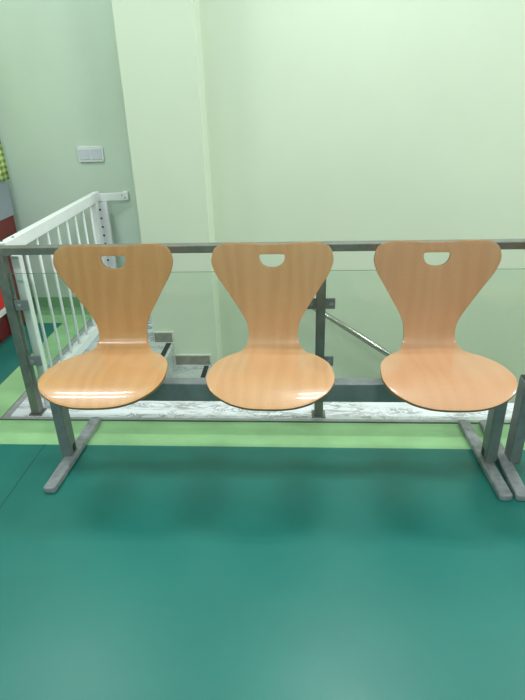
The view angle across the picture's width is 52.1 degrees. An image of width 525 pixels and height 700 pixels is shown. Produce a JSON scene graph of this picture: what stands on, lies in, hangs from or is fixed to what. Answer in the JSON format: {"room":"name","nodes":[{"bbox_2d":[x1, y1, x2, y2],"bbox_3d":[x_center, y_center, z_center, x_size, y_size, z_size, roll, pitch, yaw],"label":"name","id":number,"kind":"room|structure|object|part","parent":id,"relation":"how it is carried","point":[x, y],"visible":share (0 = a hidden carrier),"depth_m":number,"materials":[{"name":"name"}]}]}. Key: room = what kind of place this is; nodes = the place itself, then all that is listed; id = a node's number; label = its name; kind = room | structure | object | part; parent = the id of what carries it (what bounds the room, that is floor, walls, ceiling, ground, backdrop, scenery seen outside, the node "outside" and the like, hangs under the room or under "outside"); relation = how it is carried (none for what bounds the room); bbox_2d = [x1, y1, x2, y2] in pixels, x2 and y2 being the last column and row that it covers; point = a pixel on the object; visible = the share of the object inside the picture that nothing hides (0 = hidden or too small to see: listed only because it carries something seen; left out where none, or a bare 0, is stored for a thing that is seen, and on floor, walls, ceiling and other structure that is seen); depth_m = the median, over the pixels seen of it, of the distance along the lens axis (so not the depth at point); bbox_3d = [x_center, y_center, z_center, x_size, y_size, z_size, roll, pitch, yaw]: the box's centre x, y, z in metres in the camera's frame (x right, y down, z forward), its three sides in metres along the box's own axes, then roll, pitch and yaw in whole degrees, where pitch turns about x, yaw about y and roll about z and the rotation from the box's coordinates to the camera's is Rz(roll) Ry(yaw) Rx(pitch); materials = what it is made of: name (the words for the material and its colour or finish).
{"room":"waiting area","nodes":[
{"label":"waiting area","id":0,"kind":"room"},
{"bbox_2d":[111,0,222,365],"bbox_3d":[-0.489,-0.208,3.475,0.402,5.500,0.220,0,26,4],"label":"wall pillar","id":1,"kind":"structure","parent":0,"point":[159,42],"depth_m":2.94,"materials":[{"name":"green paint"}]},
{"bbox_2d":[0,315,524,699],"bbox_3d":[0.868,1.129,0.656,6.350,0.050,6.300,0,26,4],"label":"floor","id":2,"kind":"structure","parent":0,"point":[171,560],"depth_m":1.65,"materials":[{"name":"teal plastic"}]},
{"bbox_2d":[0,180,25,342],"bbox_3d":[-1.832,-0.332,2.813,0.595,0.868,1.345,0,26,4],"label":"base cabinet","id":3,"kind":"object","parent":2,"relation":"on","point":[7,223],"visible":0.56,"depth_m":3.22,"materials":[{"name":"red"}]},
{"bbox_2d":[0,289,4,309],"bbox_3d":[-1.775,-0.217,2.970,0.488,0.128,0.435,0,26,4],"label":"storage box","id":4,"kind":"object","parent":3,"relation":"on","point":[2,305],"visible":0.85,"depth_m":3.13,"materials":[{"name":"red plastic"}]},
{"bbox_3d":[-1.850,-0.632,2.670,0.576,0.203,1.345,0,26,4],"label":"panel","id":5,"kind":"part","parent":3,"relation":"part of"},
{"bbox_2d":[38,239,517,500],"bbox_3d":[0.034,0.065,1.924,1.675,0.816,0.536,0,26,4],"label":"bench","id":6,"kind":"object","parent":2,"relation":"on","point":[430,371],"visible":1,"depth_m":1.95,"materials":[{"name":"wood"}]},
{"bbox_3d":[-0.776,0.252,2.072,0.041,0.346,0.060,0,26,4],"label":"leg","id":7,"kind":"part","parent":6,"relation":"part of","materials":[{"name":"grey metal"}]},
{"bbox_3d":[0.855,0.251,1.971,0.041,0.346,0.060,0,26,4],"label":"leg","id":8,"kind":"part","parent":6,"relation":"part of","materials":[{"name":"grey metal"}]},
{"bbox_2d":[479,375,524,500],"bbox_3d":[1.712,0.065,1.820,1.674,0.816,0.536,0,26,4],"label":"bench","id":9,"kind":"object","parent":2,"relation":"on","point":[512,453],"visible":0.88,"depth_m":1.96,"materials":[{"name":"grey metal"}]},
{"bbox_3d":[0.943,0.259,1.969,0.041,0.346,0.060,0,26,4],"label":"leg","id":10,"kind":"part","parent":9,"relation":"part of","materials":[{"name":"grey metal"}]},
{"bbox_2d":[0,0,524,402],"bbox_3d":[1.047,-0.289,3.547,6.350,5.500,0.150,0,26,4],"label":"wall","id":11,"kind":"structure","parent":0,"point":[328,120],"depth_m":3.07,"materials":[{"name":"green paint"}]},
{"bbox_2d":[0,141,8,181],"bbox_3d":[-1.577,-1.288,2.368,0.024,1.217,1.400,0,26,4],"label":"curtain","id":12,"kind":"object","parent":11,"relation":"hanging from","point":[4,175],"visible":1,"depth_m":3.15,"materials":[{"name":"green fabric"}]},
{"bbox_2d":[32,297,89,314],"bbox_3d":[-1.622,-0.294,3.599,1.015,0.108,0.050,0,26,4],"label":"baseboard","id":13,"kind":"structure","parent":11,"relation":"attached to","point":[43,301],"depth_m":3.60,"materials":[{"name":"green plastic"}]},
{"bbox_2d":[0,191,128,405],"bbox_3d":[-0.937,-0.356,2.874,0.203,0.785,1.225,0,26,4],"label":"railing","id":14,"kind":"object","parent":11,"relation":"attached to","point":[97,203],"visible":0.73,"depth_m":2.67,"materials":[{"name":"white metal"}]},
{"bbox_3d":[-1.020,-0.662,2.690,0.034,0.069,1.151,0,26,4],"label":"rail","id":15,"kind":"part","parent":14,"relation":"part of","materials":[{"name":"white metal"}]},
{"bbox_3d":[-1.002,-0.021,2.978,0.032,0.050,1.035,0,26,4],"label":"rail","id":16,"kind":"part","parent":14,"relation":"part of","materials":[{"name":"white metal"}]},
{"bbox_3d":[-0.985,-0.542,3.326,0.036,0.733,0.045,0,26,4],"label":"latch post","id":17,"kind":"part","parent":14,"relation":"part of","materials":[{"name":"white metal"}]},
{"bbox_2d":[77,146,104,161],"bbox_3d":[-1.013,-1.153,3.168,0.154,0.086,0.014,0,26,4],"label":"wall switch","id":18,"kind":"object","parent":11,"relation":"attached to","point":[90,153],"visible":1,"depth_m":3.16,"materials":[{"name":"white plastic"}]},
{"bbox_2d":[0,319,510,423],"bbox_3d":[1.513,0.050,2.863,5.335,0.054,1.322,0,26,4],"label":"trim","id":19,"kind":"structure","parent":11,"relation":"attached to","point":[6,416],"depth_m":2.37,"materials":[{"name":"metal"}]},
{"bbox_2d":[10,315,513,419],"bbox_3d":[1.535,0.160,2.928,5.300,0.300,1.298,0,26,4],"label":"trim","id":20,"kind":"structure","parent":11,"relation":"attached to","point":[140,409],"depth_m":2.43,"materials":[{"name":"white stone"}]},
{"bbox_2d":[0,239,524,417],"bbox_3d":[1.327,-0.062,2.159,5.620,0.775,0.060,0,26,4],"label":"railing","id":21,"kind":"object","parent":20,"relation":"on","point":[13,306],"visible":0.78,"depth_m":2.17,"materials":[{"name":"grey metal"}]},
{"bbox_3d":[-1.044,-0.051,2.312,0.038,0.740,0.044,0,26,4],"label":"post","id":22,"kind":"part","parent":21,"relation":"part of","materials":[{"name":"grey metal"}]},
{"bbox_3d":[-1.034,0.285,2.473,0.060,0.006,0.060,0,26,4],"label":"plate","id":23,"kind":"part","parent":21,"relation":"part of","materials":[{"name":"grey metal"}]},
{"bbox_3d":[-0.403,-0.072,2.260,1.237,0.529,0.008,0,26,4],"label":"glass panel","id":24,"kind":"part","parent":21,"relation":"part of","materials":[{"name":"green"}]},
{"bbox_3d":[1.316,-0.399,1.998,5.620,0.029,0.048,0,26,4],"label":"rail","id":25,"kind":"part","parent":21,"relation":"part of","materials":[{"name":"grey metal"}]},
{"bbox_3d":[0.249,0.285,2.393,0.060,0.006,0.060,0,26,4],"label":"plate","id":26,"kind":"part","parent":21,"relation":"part of","materials":[{"name":"grey metal"}]},
{"bbox_3d":[0.239,-0.052,2.232,0.038,0.740,0.044,0,26,4],"label":"post","id":27,"kind":"part","parent":21,"relation":"part of","materials":[{"name":"grey metal"}]},
{"bbox_3d":[0.882,-0.072,2.180,1.242,0.529,0.008,0,26,4],"label":"glass panel","id":28,"kind":"part","parent":21,"relation":"part of","materials":[{"name":"green"}]},
{"bbox_2d":[312,309,391,356],"bbox_3d":[1.590,0.471,3.741,3.108,2.120,0.099,0,26,4],"label":"wall handrail","id":29,"kind":"object","parent":11,"relation":"attached to","point":[329,317],"visible":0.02,"depth_m":3.48,"materials":[{"name":"metal"}]},
{"bbox_3d":[1.610,2.523,4.126,5.300,0.100,1.180,0,26,4],"label":"floor","id":30,"kind":"structure","parent":0,"visible":0},
{"bbox_2d":[149,331,211,377],"bbox_3d":[1.028,1.268,3.576,4.207,2.737,1.148,0,26,4],"label":"staircase","id":31,"kind":"structure","parent":30,"relation":"on","point":[179,365],"depth_m":3.41,"materials":[{"name":"grey stone"}]},
{"bbox_3d":[-0.624,-0.043,3.433,0.126,0.161,0.014,0,26,4],"label":"stair skirting","id":32,"kind":"part","parent":31,"relation":"part of","materials":[{"name":"grey stone"}]},
{"bbox_3d":[-0.445,0.102,3.492,0.236,0.161,0.014,0,26,4],"label":"stair skirting","id":33,"kind":"part","parent":31,"relation":"part of","materials":[{"name":"grey stone"}]}
]}

